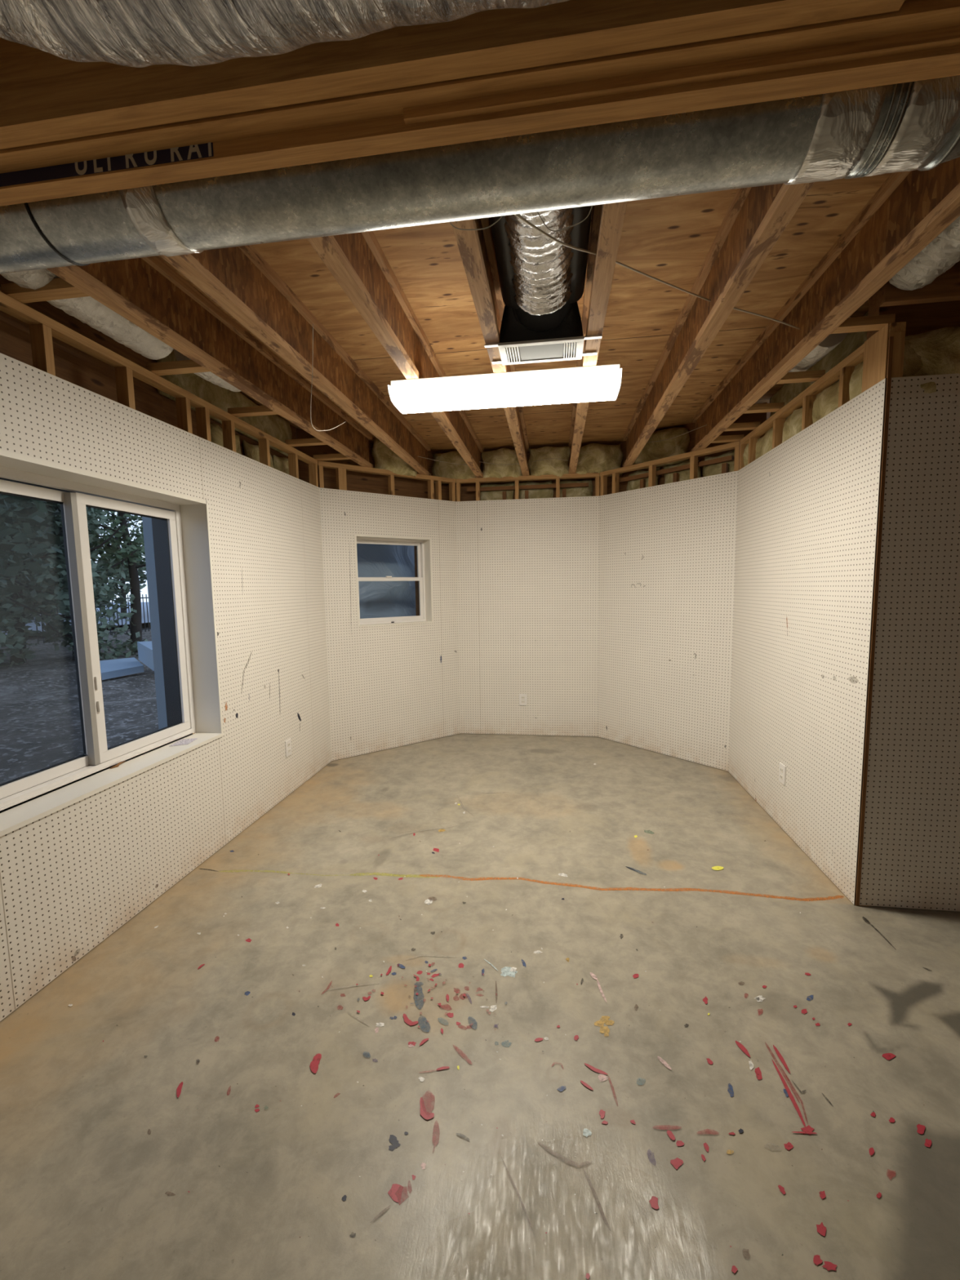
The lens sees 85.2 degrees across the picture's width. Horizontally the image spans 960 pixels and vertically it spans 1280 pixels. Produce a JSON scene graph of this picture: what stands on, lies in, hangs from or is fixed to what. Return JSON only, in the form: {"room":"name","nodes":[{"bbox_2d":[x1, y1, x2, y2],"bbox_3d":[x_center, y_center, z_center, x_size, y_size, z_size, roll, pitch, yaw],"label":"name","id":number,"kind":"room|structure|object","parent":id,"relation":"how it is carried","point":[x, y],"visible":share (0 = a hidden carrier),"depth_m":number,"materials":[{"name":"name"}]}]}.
{"room":"unfinished basement","nodes":[
{"label":"unfinished basement","id":0,"kind":"room"},
{"bbox_2d":[0,274,297,458],"bbox_3d":[-2.162,0.051,1.018,0.090,3.075,7.553,0,6,8],"label":"wall","id":1,"kind":"structure","parent":0,"point":[73,365],"depth_m":2.54,"materials":[{"name":"brown wood"}]},
{"bbox_2d":[156,350,292,456],"bbox_3d":[-1.683,-1.617,3.675,0.077,0.290,1.523,0,6,8],"label":"insulation batt","id":2,"kind":"object","parent":1,"relation":"attached to","point":[274,425],"visible":0.46,"depth_m":3.48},
{"bbox_2d":[209,423,241,454],"bbox_3d":[-1.704,-1.221,3.537,0.073,0.410,0.363,0,6,8],"label":"insulation batt","id":3,"kind":"object","parent":1,"relation":"attached to","point":[216,433],"visible":0.12,"depth_m":3.41,"materials":[{"name":"yellow fabric"}]},
{"bbox_2d":[242,440,273,467],"bbox_3d":[-1.647,-1.264,3.950,0.070,0.410,0.363,0,6,8],"label":"insulation batt","id":4,"kind":"object","parent":1,"relation":"attached to","point":[251,451],"visible":0.21,"depth_m":3.81,"materials":[{"name":"yellow fabric"}]},
{"bbox_2d":[272,454,288,474],"bbox_3d":[-1.594,-1.303,4.336,0.066,0.410,0.363,0,6,8],"label":"insulation batt","id":5,"kind":"object","parent":1,"relation":"attached to","point":[281,464],"visible":0.17,"depth_m":4.20,"materials":[{"name":"yellow fabric"}]},
{"bbox_2d":[0,352,332,1021],"bbox_3d":[-1.888,0.267,1.002,0.007,2.440,7.393,0,6,8],"label":"wall","id":6,"kind":"structure","parent":0,"point":[71,877],"depth_m":2.84,"materials":[{"name":"white paint"}]},
{"bbox_2d":[0,449,223,836],"bbox_3d":[-1.841,-0.044,2.467,0.338,1.407,1.391,0,6,8],"label":"window","id":7,"kind":"structure","parent":6,"relation":"in","point":[183,556],"depth_m":2.62,"materials":[{"name":"beige paint"}]},
{"bbox_2d":[110,760,124,768],"bbox_3d":[-1.806,0.622,2.613,0.022,0.014,0.102,-1,6,2],"label":"dry leaf","id":8,"kind":"object","parent":7,"relation":"on","point":[118,763],"visible":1,"depth_m":2.59,"materials":[{"name":"brown plant"}]},
{"bbox_2d":[169,737,197,746],"bbox_3d":[-1.698,0.586,2.993,0.093,0.001,0.146,-1,6,-5],"label":"paper slip","id":9,"kind":"object","parent":7,"relation":"on","point":[184,741],"visible":1,"depth_m":2.99,"materials":[{"name":"white paper"}]},
{"bbox_2d":[284,738,291,757],"bbox_3d":[-1.458,0.822,3.976,0.012,0.124,0.080,0,6,8],"label":"wall outlet","id":10,"kind":"object","parent":6,"relation":"attached to","point":[288,743],"visible":1,"depth_m":3.96,"materials":[{"name":"white plastic"}]},
{"bbox_2d":[296,428,448,615],"bbox_3d":[-0.965,-0.393,5.261,1.624,3.075,0.090,-5,7,-36],"label":"wall","id":11,"kind":"structure","parent":0,"point":[356,481],"depth_m":5.02,"materials":[{"name":"brown wood"}]},
{"bbox_2d":[320,487,460,760],"bbox_3d":[-0.800,-0.157,5.065,1.424,2.440,0.007,-5,7,-36],"label":"wall","id":12,"kind":"structure","parent":0,"point":[390,686],"depth_m":5.01,"materials":[{"name":"white paint"}]},
{"bbox_2d":[354,533,433,627],"bbox_3d":[-0.865,-0.574,5.097,0.808,0.848,0.208,-5,7,-36],"label":"window","id":13,"kind":"structure","parent":12,"relation":"in","point":[424,544],"depth_m":5.22,"materials":[{"name":"beige paint"}]},
{"bbox_2d":[0,733,959,1279],"bbox_3d":[0.707,1.409,1.415,7.400,0.006,9.100,0,6,8],"label":"floor","id":14,"kind":"structure","parent":0,"point":[466,1006],"depth_m":1.75,"materials":[{"name":"concrete"}]},
{"bbox_2d":[0,291,318,486],"bbox_3d":[-1.925,0.154,0.995,0.062,2.668,7.393,0,6,8],"label":"frame","id":15,"kind":"object","parent":14,"relation":"on","point":[42,328],"visible":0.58,"depth_m":2.56,"materials":[{"name":"brown wood"}]},
{"bbox_2d":[0,277,88,303],"bbox_3d":[-1.627,-1.309,1.955,0.310,0.037,0.062,0,6,8],"label":"board","id":16,"kind":"object","parent":15,"relation":"on","point":[58,288],"visible":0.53,"depth_m":1.94,"materials":[{"name":"brown wood"}]},
{"bbox_2d":[145,360,209,375],"bbox_3d":[-1.529,-1.380,2.644,0.310,0.037,0.062,0,6,8],"label":"board","id":17,"kind":"object","parent":15,"relation":"on","point":[184,366],"visible":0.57,"depth_m":2.62,"materials":[{"name":"brown wood"}]},
{"bbox_2d":[227,405,278,417],"bbox_3d":[-1.435,-1.448,3.304,0.310,0.037,0.062,0,6,8],"label":"board","id":18,"kind":"object","parent":15,"relation":"on","point":[259,410],"visible":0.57,"depth_m":3.28,"materials":[{"name":"brown wood"}]},
{"bbox_2d":[285,437,326,446],"bbox_3d":[-1.335,-1.521,4.013,0.310,0.037,0.062,0,6,8],"label":"board","id":19,"kind":"object","parent":15,"relation":"on","point":[304,442],"visible":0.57,"depth_m":3.99,"materials":[{"name":"brown wood"}]},
{"bbox_2d":[0,0,959,206],"bbox_3d":[0.975,-1.106,0.830,6.100,0.219,0.138,0,6,8],"label":"beam","id":20,"kind":"structure","parent":15,"relation":"on","point":[68,128],"depth_m":0.97,"materials":[{"name":"brown wood"}]},
{"bbox_3d":[2.139,-1.347,0.426,0.080,0.303,3.708,0,6,8],"label":"joist","id":21,"kind":"object","parent":20,"relation":"on","visible":0},
{"bbox_2d":[879,271,959,306],"bbox_3d":[2.047,-1.449,2.128,0.740,0.090,0.040,0,6,8],"label":"board","id":22,"kind":"object","parent":21,"relation":"attached to","point":[946,286],"visible":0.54,"depth_m":2.15,"materials":[{"name":"brown wood"}]},
{"bbox_2d":[317,460,460,760],"bbox_3d":[-0.823,-0.273,5.082,1.424,2.668,0.062,-5,7,-36],"label":"frame","id":23,"kind":"object","parent":14,"relation":"on","point":[340,468],"visible":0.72,"depth_m":4.92,"materials":[{"name":"brown wood"}]},
{"bbox_2d":[313,453,350,461],"bbox_3d":[-1.270,-1.568,4.476,0.310,0.037,0.062,0,6,8],"label":"board","id":24,"kind":"object","parent":23,"relation":"on","point":[327,456],"visible":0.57,"depth_m":4.45,"materials":[{"name":"brown wood"}]},
{"bbox_2d":[371,438,417,476],"bbox_3d":[-0.794,-1.728,4.937,0.434,0.310,0.127,-3,6,-21],"label":"insulation batt","id":25,"kind":"object","parent":23,"relation":"on","point":[384,457],"visible":0.59,"depth_m":4.88,"materials":[{"name":"yellow fabric"}]},
{"bbox_2d":[431,450,476,484],"bbox_3d":[-0.258,-1.778,5.355,0.481,0.310,0.123,0,6,8],"label":"insulation batt","id":26,"kind":"object","parent":23,"relation":"on","point":[439,468],"visible":0.66,"depth_m":5.32,"materials":[{"name":"beige fabric"}]},
{"bbox_2d":[455,472,599,737],"bbox_3d":[0.490,-0.326,5.408,1.440,2.668,0.062,0,6,8],"label":"frame","id":27,"kind":"object","parent":14,"relation":"on","point":[477,481],"visible":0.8,"depth_m":5.26,"materials":[{"name":"brown wood"}]},
{"bbox_2d":[481,448,522,478],"bbox_3d":[0.230,-1.778,5.283,0.432,0.310,0.128,0,6,8],"label":"insulation batt","id":28,"kind":"object","parent":27,"relation":"on","point":[502,456],"visible":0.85,"depth_m":5.25,"materials":[{"name":"yellow fabric"}]},
{"bbox_2d":[466,482,588,499],"bbox_3d":[0.484,-1.360,5.375,1.240,0.451,0.034,0,6,8],"label":"framing","id":29,"kind":"object","parent":27,"relation":"attached to","point":[583,484],"visible":0.57,"depth_m":5.34,"materials":[{"name":"brown wood"}]},
{"bbox_2d":[528,446,570,476],"bbox_3d":[0.688,-1.778,5.215,0.422,0.310,0.134,0,6,8],"label":"insulation batt","id":30,"kind":"object","parent":27,"relation":"on","point":[553,465],"visible":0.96,"depth_m":5.19,"materials":[{"name":"yellow fabric"}]},
{"bbox_2d":[575,443,623,476],"bbox_3d":[1.169,-1.780,5.151,0.475,0.310,0.126,0,6,8],"label":"insulation batt","id":31,"kind":"object","parent":27,"relation":"on","point":[593,457],"visible":0.75,"depth_m":5.12,"materials":[{"name":"yellow fabric"}]},
{"bbox_2d":[600,440,739,771],"bbox_3d":[1.651,-0.280,4.764,0.062,2.668,1.359,-5,7,-38],"label":"frame","id":32,"kind":"object","parent":14,"relation":"on","point":[692,455],"visible":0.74,"depth_m":4.60,"materials":[{"name":"brown wood"}]},
{"bbox_2d":[626,466,661,491],"bbox_3d":[1.542,-1.417,4.987,0.070,0.410,0.363,-5,7,-38],"label":"insulation batt","id":33,"kind":"object","parent":32,"relation":"in","point":[634,484],"visible":0.18,"depth_m":4.99,"materials":[{"name":"beige fabric"}]},
{"bbox_2d":[632,427,689,470],"bbox_3d":[1.626,-1.746,4.747,0.520,0.310,0.122,3,7,34],"label":"insulation batt","id":34,"kind":"object","parent":32,"relation":"on","point":[653,451],"visible":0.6,"depth_m":4.68,"materials":[{"name":"yellow fabric"}]},
{"bbox_2d":[618,455,733,488],"bbox_3d":[1.691,-1.311,4.706,0.034,0.451,1.159,-5,7,-38],"label":"framing","id":35,"kind":"object","parent":32,"relation":"attached to","point":[725,465],"visible":0.47,"depth_m":4.61,"materials":[{"name":"brown wood"}]},
{"bbox_2d":[663,460,701,484],"bbox_3d":[1.791,-1.389,4.676,0.072,0.410,0.363,-5,7,-38],"label":"insulation batt","id":36,"kind":"object","parent":32,"relation":"in","point":[683,475],"visible":0.18,"depth_m":4.64,"materials":[{"name":"beige fabric"}]},
{"bbox_2d":[702,450,734,476],"bbox_3d":[2.029,-1.364,4.380,0.069,0.410,0.363,-5,7,-38],"label":"insulation batt","id":37,"kind":"object","parent":32,"relation":"in","point":[713,469],"visible":0.22,"depth_m":4.38,"materials":[{"name":"yellow fabric"}]},
{"bbox_2d":[711,434,744,443],"bbox_3d":[1.944,-1.580,4.102,0.227,0.037,0.062,0,6,8],"label":"board","id":38,"kind":"object","parent":32,"relation":"on","point":[727,438],"visible":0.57,"depth_m":4.08,"materials":[{"name":"brown wood"}]},
{"bbox_2d":[738,321,906,906],"bbox_3d":[1.954,-0.137,3.296,0.062,2.668,1.850,0,6,8],"label":"frame","id":39,"kind":"object","parent":14,"relation":"on","point":[842,371],"visible":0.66,"depth_m":2.89,"materials":[{"name":"brown wood"}]},
{"bbox_2d":[724,422,759,431],"bbox_3d":[1.899,-1.548,3.786,0.227,0.037,0.062,0,6,8],"label":"board","id":40,"kind":"object","parent":39,"relation":"on","point":[749,425],"visible":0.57,"depth_m":3.76,"materials":[{"name":"brown wood"}]},
{"bbox_2d":[742,437,760,466],"bbox_3d":[2.095,-1.292,3.980,0.159,0.445,0.165,0,6,8],"label":"insulation batt","id":41,"kind":"object","parent":39,"relation":"in","point":[745,455],"visible":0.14,"depth_m":4.00,"materials":[{"name":"yellow fabric"}]},
{"bbox_2d":[755,426,773,459],"bbox_3d":[2.050,-1.260,3.671,0.161,0.445,0.418,0,6,8],"label":"insulation batt","id":42,"kind":"object","parent":39,"relation":"in","point":[764,444],"visible":0.17,"depth_m":3.64,"materials":[{"name":"yellow fabric"}]},
{"bbox_2d":[743,402,784,413],"bbox_3d":[1.844,-1.507,3.392,0.227,0.037,0.062,0,6,8],"label":"board","id":43,"kind":"object","parent":39,"relation":"on","point":[764,407],"visible":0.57,"depth_m":3.37,"materials":[{"name":"brown wood"}]},
{"bbox_2d":[782,407,802,442],"bbox_3d":[1.996,-1.217,3.248,0.150,0.445,0.398,0,6,8],"label":"insulation batt","id":44,"kind":"object","parent":39,"relation":"in","point":[793,424],"visible":0.1,"depth_m":3.21,"materials":[{"name":"yellow fabric"}]},
{"bbox_2d":[775,369,825,384],"bbox_3d":[1.773,-1.456,2.890,0.227,0.037,0.062,0,6,8],"label":"board","id":45,"kind":"object","parent":39,"relation":"on","point":[808,375],"visible":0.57,"depth_m":2.87,"materials":[{"name":"brown wood"}]},
{"bbox_2d":[812,380,839,423],"bbox_3d":[1.935,-1.175,2.844,0.157,0.445,0.378,0,6,8],"label":"insulation batt","id":46,"kind":"object","parent":39,"relation":"in","point":[826,402],"visible":0.18,"depth_m":2.83,"materials":[{"name":"yellow fabric"}]},
{"bbox_2d":[831,313,895,333],"bbox_3d":[1.690,-1.396,2.307,0.227,0.037,0.062,0,6,8],"label":"board","id":47,"kind":"object","parent":39,"relation":"on","point":[876,322],"visible":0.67,"depth_m":2.28,"materials":[{"name":"brown wood"}]},
{"bbox_2d":[861,323,888,392],"bbox_3d":[1.784,-1.268,2.358,0.004,0.228,0.176,0,6,8],"label":"board","id":48,"kind":"object","parent":39,"relation":"attached to","point":[875,348],"visible":1,"depth_m":2.35,"materials":[{"name":"brown wood"}]},
{"bbox_2d":[848,335,922,399],"bbox_3d":[1.883,-1.137,2.468,0.156,0.445,0.341,0,6,8],"label":"insulation batt","id":49,"kind":"object","parent":39,"relation":"in","point":[913,363],"visible":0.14,"depth_m":2.30,"materials":[{"name":"yellow fabric"}]},
{"bbox_2d":[156,173,891,453],"bbox_3d":[0.979,-1.573,1.223,6.800,0.020,9.400,0,6,8],"label":"ceiling","id":50,"kind":"structure","parent":0,"point":[668,239],"depth_m":2.61,"materials":[{"name":"brown wood"}]},
{"bbox_2d":[0,268,173,359],"bbox_3d":[-1.645,-1.425,1.913,0.264,0.273,1.202,0,6,8],"label":"duct","id":51,"kind":"object","parent":50,"relation":"attached to","point":[86,309],"visible":0.4,"depth_m":2.16,"materials":[{"name":"white metal"}]},
{"bbox_2d":[173,349,240,391],"bbox_3d":[-1.470,-1.550,2.900,0.224,0.239,0.364,0,6,11],"label":"duct","id":52,"kind":"object","parent":50,"relation":"attached to","point":[210,376],"visible":0.16,"depth_m":2.85,"materials":[{"name":"white metal"}]},
{"bbox_2d":[46,255,373,467],"bbox_3d":[-1.293,-1.550,2.968,0.066,0.304,3.800,0,6,8],"label":"joist","id":53,"kind":"object","parent":50,"relation":"attached to","point":[147,292],"visible":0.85,"depth_m":2.58,"materials":[{"name":"brown wood"}]},
{"bbox_2d":[0,0,569,67],"bbox_3d":[0.135,-1.062,-0.110,2.467,0.509,1.839,0,6,8],"label":"duct","id":54,"kind":"object","parent":50,"relation":"attached to","point":[136,33],"visible":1,"depth_m":0.76,"materials":[{"name":"metal"}]},
{"bbox_2d":[160,244,431,475],"bbox_3d":[-0.830,-1.575,3.154,0.066,0.304,4.300,0,6,8],"label":"joist","id":55,"kind":"object","parent":50,"relation":"attached to","point":[238,279],"visible":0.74,"depth_m":2.54,"materials":[{"name":"brown wood"}]},
{"bbox_2d":[310,324,345,431],"bbox_3d":[-0.805,-1.249,2.670,0.099,0.353,0.733,-1,6,-4],"label":"loop","id":56,"kind":"object","parent":55,"relation":"hanging from","point":[313,324],"visible":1,"depth_m":2.62,"materials":[{"name":"beige"}]},
{"bbox_2d":[418,456,467,465],"bbox_3d":[-0.328,-1.684,4.928,0.616,0.014,0.014,-5,7,-39],"label":"wire","id":57,"kind":"object","parent":55,"relation":"attached to","point":[419,456],"visible":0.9,"depth_m":4.91,"materials":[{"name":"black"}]},
{"bbox_2d":[306,231,484,478],"bbox_3d":[-0.300,-1.589,3.204,0.066,0.304,4.550,0,6,8],"label":"joist","id":58,"kind":"object","parent":50,"relation":"attached to","point":[357,262],"visible":0.39,"depth_m":2.34,"materials":[{"name":"brown wood"}]},
{"bbox_2d":[0,75,959,274],"bbox_3d":[-0.310,-1.240,1.198,3.052,0.547,0.212,0,6,8],"label":"duct","id":59,"kind":"object","parent":50,"relation":"hanging from","point":[911,126],"visible":0.59,"depth_m":1.12,"materials":[{"name":"metal"}]},
{"bbox_2d":[449,215,502,230],"bbox_3d":[-0.011,-1.027,1.281,0.145,0.040,0.002,0,6,8],"label":"wire","id":60,"kind":"object","parent":59,"relation":"attached to","point":[502,215],"visible":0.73,"depth_m":1.28,"materials":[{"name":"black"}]},
{"bbox_2d":[537,205,592,231],"bbox_3d":[0.202,-1.013,1.252,0.139,0.058,0.002,0,6,8],"label":"wire","id":61,"kind":"object","parent":59,"relation":"attached to","point":[592,206],"visible":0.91,"depth_m":1.25,"materials":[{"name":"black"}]},
{"bbox_2d":[451,217,529,475],"bbox_3d":[0.163,-1.589,3.139,0.066,0.304,4.550,0,6,8],"label":"joist","id":62,"kind":"object","parent":50,"relation":"attached to","point":[476,247],"visible":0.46,"depth_m":2.16,"materials":[{"name":"brown wood"}]},
{"bbox_2d":[387,364,622,413],"bbox_3d":[0.132,-1.354,2.848,1.210,0.103,0.326,0,6,8],"label":"fluorescent light","id":63,"kind":"object","parent":62,"relation":"attached to","point":[602,382],"visible":1,"depth_m":2.75,"materials":[{"name":"beige paint"}]},
{"bbox_2d":[484,301,602,364],"bbox_3d":[0.285,-1.475,2.383,0.529,0.256,0.352,0,6,8],"label":"ceiling vent","id":64,"kind":"object","parent":62,"relation":"hanging from","point":[525,337],"visible":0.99,"depth_m":2.37,"materials":[{"name":"grey metal"}]},
{"bbox_2d":[488,205,591,315],"bbox_3d":[0.187,-1.431,1.694,0.369,0.276,1.136,0,6,8],"label":"flexible duct","id":65,"kind":"object","parent":64,"relation":"attached to","point":[539,274],"visible":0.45,"depth_m":1.92,"materials":[{"name":"metal"}]},
{"bbox_2d":[568,201,626,473],"bbox_3d":[0.616,-1.590,3.074,0.066,0.304,4.550,0,6,8],"label":"joist","id":66,"kind":"object","parent":50,"relation":"attached to","point":[607,220],"visible":0.41,"depth_m":2.08,"materials":[{"name":"brown wood"}]},
{"bbox_2d":[622,182,814,466],"bbox_3d":[1.105,-1.578,2.880,0.066,0.304,4.300,0,6,8],"label":"joist","id":67,"kind":"object","parent":50,"relation":"attached to","point":[756,217],"visible":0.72,"depth_m":2.19,"materials":[{"name":"brown wood"}]},
{"bbox_2d":[515,213,799,328],"bbox_3d":[0.816,-1.426,2.137,1.852,0.128,0.140,-5,7,-34],"label":"cable","id":68,"kind":"object","parent":67,"relation":"attached to","point":[519,216],"visible":0.79,"depth_m":2.08,"materials":[{"name":"beige plastic"}]},
{"bbox_2d":[768,311,868,419],"bbox_3d":[2.093,-1.642,3.342,0.080,0.290,1.323,0,6,8],"label":"insulation batt","id":69,"kind":"object","parent":50,"relation":"attached to","point":[852,341],"visible":0.31,"depth_m":3.04,"materials":[{"name":"yellow fabric"}]},
{"bbox_2d":[788,316,850,372],"bbox_3d":[1.778,-1.607,2.841,0.232,0.233,0.434,0,6,8],"label":"duct","id":70,"kind":"object","parent":50,"relation":"attached to","point":[830,342],"visible":0.31,"depth_m":2.69,"materials":[{"name":"white metal"}]},
{"bbox_2d":[690,156,959,451],"bbox_3d":[1.579,-1.556,2.586,0.066,0.304,3.850,0,6,8],"label":"joist","id":71,"kind":"object","parent":50,"relation":"attached to","point":[910,209],"visible":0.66,"depth_m":2.16,"materials":[{"name":"brown wood"}]},
{"bbox_2d":[647,424,706,442],"bbox_3d":[1.588,-1.694,4.335,0.039,0.034,0.618,-6,8,-41],"label":"wire","id":72,"kind":"object","parent":71,"relation":"attached to","point":[706,424],"visible":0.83,"depth_m":4.32,"materials":[{"name":"beige"}]},
{"bbox_2d":[888,215,959,290],"bbox_3d":[1.684,-1.475,1.387,0.246,0.241,1.503,0,6,6],"label":"duct","id":73,"kind":"object","parent":50,"relation":"attached to","point":[941,254],"visible":0.42,"depth_m":1.98,"materials":[{"name":"white metal"}]},
{"bbox_2d":[456,496,599,736],"bbox_3d":[0.487,-0.209,5.385,1.440,2.440,0.007,0,6,8],"label":"wall","id":74,"kind":"structure","parent":0,"point":[528,569],"depth_m":5.38,"materials":[{"name":"white paint"}]},
{"bbox_2d":[519,693,527,705],"bbox_3d":[0.451,0.625,5.467,0.080,0.124,0.012,0,6,8],"label":"wall outlet","id":75,"kind":"object","parent":74,"relation":"attached to","point":[522,697],"visible":1,"depth_m":5.46,"materials":[{"name":"white plastic"}]},
{"bbox_2d":[455,449,599,501],"bbox_3d":[0.521,-0.453,5.632,1.640,3.075,0.090,0,6,8],"label":"wall","id":76,"kind":"structure","parent":0,"point":[465,495],"depth_m":5.51,"materials":[{"name":"brown wood"}]},
{"bbox_2d":[480,482,515,500],"bbox_3d":[0.176,-1.446,5.487,0.383,0.410,0.071,0,6,8],"label":"insulation batt","id":77,"kind":"object","parent":76,"relation":"attached to","point":[491,495],"visible":0.27,"depth_m":5.47,"materials":[{"name":"beige fabric"}]},
{"bbox_2d":[519,480,553,498],"bbox_3d":[0.573,-1.446,5.429,0.383,0.410,0.074,0,6,8],"label":"insulation batt","id":78,"kind":"object","parent":76,"relation":"attached to","point":[532,493],"visible":0.31,"depth_m":5.40,"materials":[{"name":"beige fabric"}]},
{"bbox_2d":[560,479,592,497],"bbox_3d":[0.968,-1.447,5.373,0.383,0.410,0.074,0,6,8],"label":"insulation batt","id":79,"kind":"object","parent":76,"relation":"attached to","point":[570,491],"visible":0.29,"depth_m":5.34,"materials":[{"name":"beige fabric"}]},
{"bbox_2d":[597,471,737,771],"bbox_3d":[1.625,-0.164,4.754,0.007,2.440,1.359,-5,7,-38],"label":"wall","id":80,"kind":"structure","parent":0,"point":[667,552],"depth_m":4.66,"materials":[{"name":"white paint"}]},
{"bbox_2d":[607,402,770,494],"bbox_3d":[1.835,-0.400,4.901,0.090,3.075,1.559,-5,7,-38],"label":"wall","id":81,"kind":"structure","parent":0,"point":[761,417],"depth_m":4.58,"materials":[{"name":"brown wood"}]},
{"bbox_2d":[728,377,887,905],"bbox_3d":[1.921,-0.014,3.313,0.007,2.460,1.850,0,6,8],"label":"wall","id":82,"kind":"structure","parent":0,"point":[807,514],"depth_m":2.95,"materials":[{"name":"white paint"}]},
{"bbox_2d":[778,762,786,785],"bbox_3d":[1.912,0.847,3.303,0.012,0.124,0.080,0,6,8],"label":"wall outlet","id":83,"kind":"object","parent":82,"relation":"attached to","point":[782,773],"visible":1,"depth_m":3.29,"materials":[{"name":"white plastic"}]},
{"bbox_2d":[855,336,893,906],"bbox_3d":[1.803,-0.017,2.404,0.015,2.607,0.034,0,6,8],"label":"strip","id":84,"kind":"object","parent":82,"relation":"attached to","point":[891,340],"visible":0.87,"depth_m":2.37,"materials":[{"name":"brown wood"}]},
{"bbox_2d":[859,373,959,911],"bbox_3d":[3.071,0.068,2.223,2.543,2.440,0.006,0,6,8],"label":"wall","id":85,"kind":"structure","parent":0,"point":[911,854],"depth_m":2.38,"materials":[{"name":"grey paint"}]},
{"bbox_2d":[907,326,959,393],"bbox_3d":[2.137,-1.203,2.262,0.543,0.310,0.120,0,6,8],"label":"insulation batt","id":86,"kind":"object","parent":85,"relation":"attached to","point":[939,349],"visible":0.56,"depth_m":2.26,"materials":[{"name":"fabric"}]},
{"bbox_2d":[866,260,959,339],"bbox_3d":[3.145,-0.166,2.363,2.635,3.075,0.090,0,6,8],"label":"wall","id":87,"kind":"structure","parent":0,"point":[919,318],"depth_m":2.35,"materials":[{"name":"brown wood"}]},
{"label":"outside","id":88,"kind":"structure","parent":0,"visible":0},
{"bbox_2d":[0,622,158,783],"bbox_3d":[-28.488,-1.017,29.306,59.970,0.160,78.000,0,6,8],"label":"ground","id":89,"kind":"structure","parent":88,"point":[40,721],"depth_m":6.74,"materials":[{"name":"grey soil"}]},
{"bbox_2d":[0,577,8,631],"bbox_3d":[-17.004,-4.654,16.108,11.170,11.665,8.683,0,6,8],"label":"leafy tree","id":90,"kind":"object","parent":89,"relation":"on","point":[4,584],"visible":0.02,"depth_m":18.12,"materials":[{"name":"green plant"}]},
{"bbox_2d":[0,493,66,596],"bbox_3d":[-5.944,-1.616,4.495,4.286,5.732,5.759,-6,8,-42],"label":"leafy tree","id":91,"kind":"object","parent":89,"relation":"on","point":[38,513],"visible":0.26,"depth_m":4.70,"materials":[{"name":"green plant"}]},
{"bbox_2d":[0,493,144,661],"bbox_3d":[-9.114,-3.020,11.139,4.786,7.292,4.340,0,6,8],"label":"leafy tree","id":92,"kind":"object","parent":89,"relation":"on","point":[64,628],"visible":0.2,"depth_m":11.11,"materials":[{"name":"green plant"}]},
{"bbox_2d":[0,506,146,621],"bbox_3d":[-23.556,-4.243,25.389,13.587,8.426,12.865,0,6,8],"label":"leafy tree","id":93,"kind":"object","parent":89,"relation":"on","point":[141,581],"visible":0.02,"depth_m":26.23,"materials":[{"name":"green plant"}]},
{"bbox_2d":[0,494,147,668],"bbox_3d":[-9.999,-2.461,11.509,4.553,7.220,5.964,-2,6,-9],"label":"leafy tree","id":94,"kind":"object","parent":89,"relation":"on","point":[15,621],"visible":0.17,"depth_m":11.03,"materials":[{"name":"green plant"}]},
{"bbox_2d":[33,594,151,644],"bbox_3d":[-12.373,-0.930,19.501,0.030,1.550,8.617,0,6,8],"label":"iron fence","id":95,"kind":"object","parent":89,"relation":"on","point":[142,597],"visible":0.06,"depth_m":18.24,"materials":[{"name":"black"}]},
{"bbox_2d":[49,506,146,653],"bbox_3d":[-9.145,-2.789,12.967,3.296,6.471,4.056,-1,6,-3],"label":"leafy tree","id":96,"kind":"object","parent":89,"relation":"on","point":[128,547],"visible":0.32,"depth_m":12.88,"materials":[{"name":"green plant"}]},
{"bbox_2d":[93,510,146,618],"bbox_3d":[-17.071,-5.741,25.120,4.634,10.156,6.405,-2,6,-7],"label":"leafy tree","id":97,"kind":"object","parent":89,"relation":"on","point":[131,517],"visible":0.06,"depth_m":25.17,"materials":[{"name":"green plant"}]},
{"bbox_2d":[99,657,143,679],"bbox_3d":[-6.632,0.507,9.655,0.628,0.120,2.105,-5,7,-36],"label":"stone slab","id":98,"kind":"object","parent":89,"relation":"on","point":[109,668],"visible":0.86,"depth_m":9.31,"materials":[{"name":"blue"}]},
{"bbox_2d":[137,640,154,671],"bbox_3d":[-5.815,0.258,9.460,0.441,0.350,1.972,-6,7,-39],"label":"stone slab","id":99,"kind":"object","parent":98,"relation":"on","point":[144,648],"visible":0.43,"depth_m":9.29,"materials":[{"name":"blue"}]},
{"bbox_2d":[142,516,167,729],"bbox_3d":[-2.672,-0.625,4.349,0.130,3.630,0.140,0,6,8],"label":"post","id":100,"kind":"object","parent":89,"relation":"on","point":[147,522],"visible":0.07,"depth_m":4.33,"materials":[{"name":"grey"}]},
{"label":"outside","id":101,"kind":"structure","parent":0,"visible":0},
{"bbox_2d":[356,543,416,618],"bbox_3d":[-1.272,-0.639,5.629,3.205,3.202,0.404,-5,7,-37],"label":"plastic sheet","id":102,"kind":"object","parent":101,"point":[377,599],"visible":0.06,"depth_m":5.78,"materials":[{"name":"clear plastic"}]},
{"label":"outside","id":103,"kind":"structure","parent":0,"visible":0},
{"bbox_2d":[2,601,150,635],"bbox_3d":[-36.010,-0.268,20.296,43.000,0.100,90.000,0,6,8],"label":"ground","id":104,"kind":"structure","parent":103,"point":[33,624],"depth_m":25.29,"materials":[{"name":"grey"}]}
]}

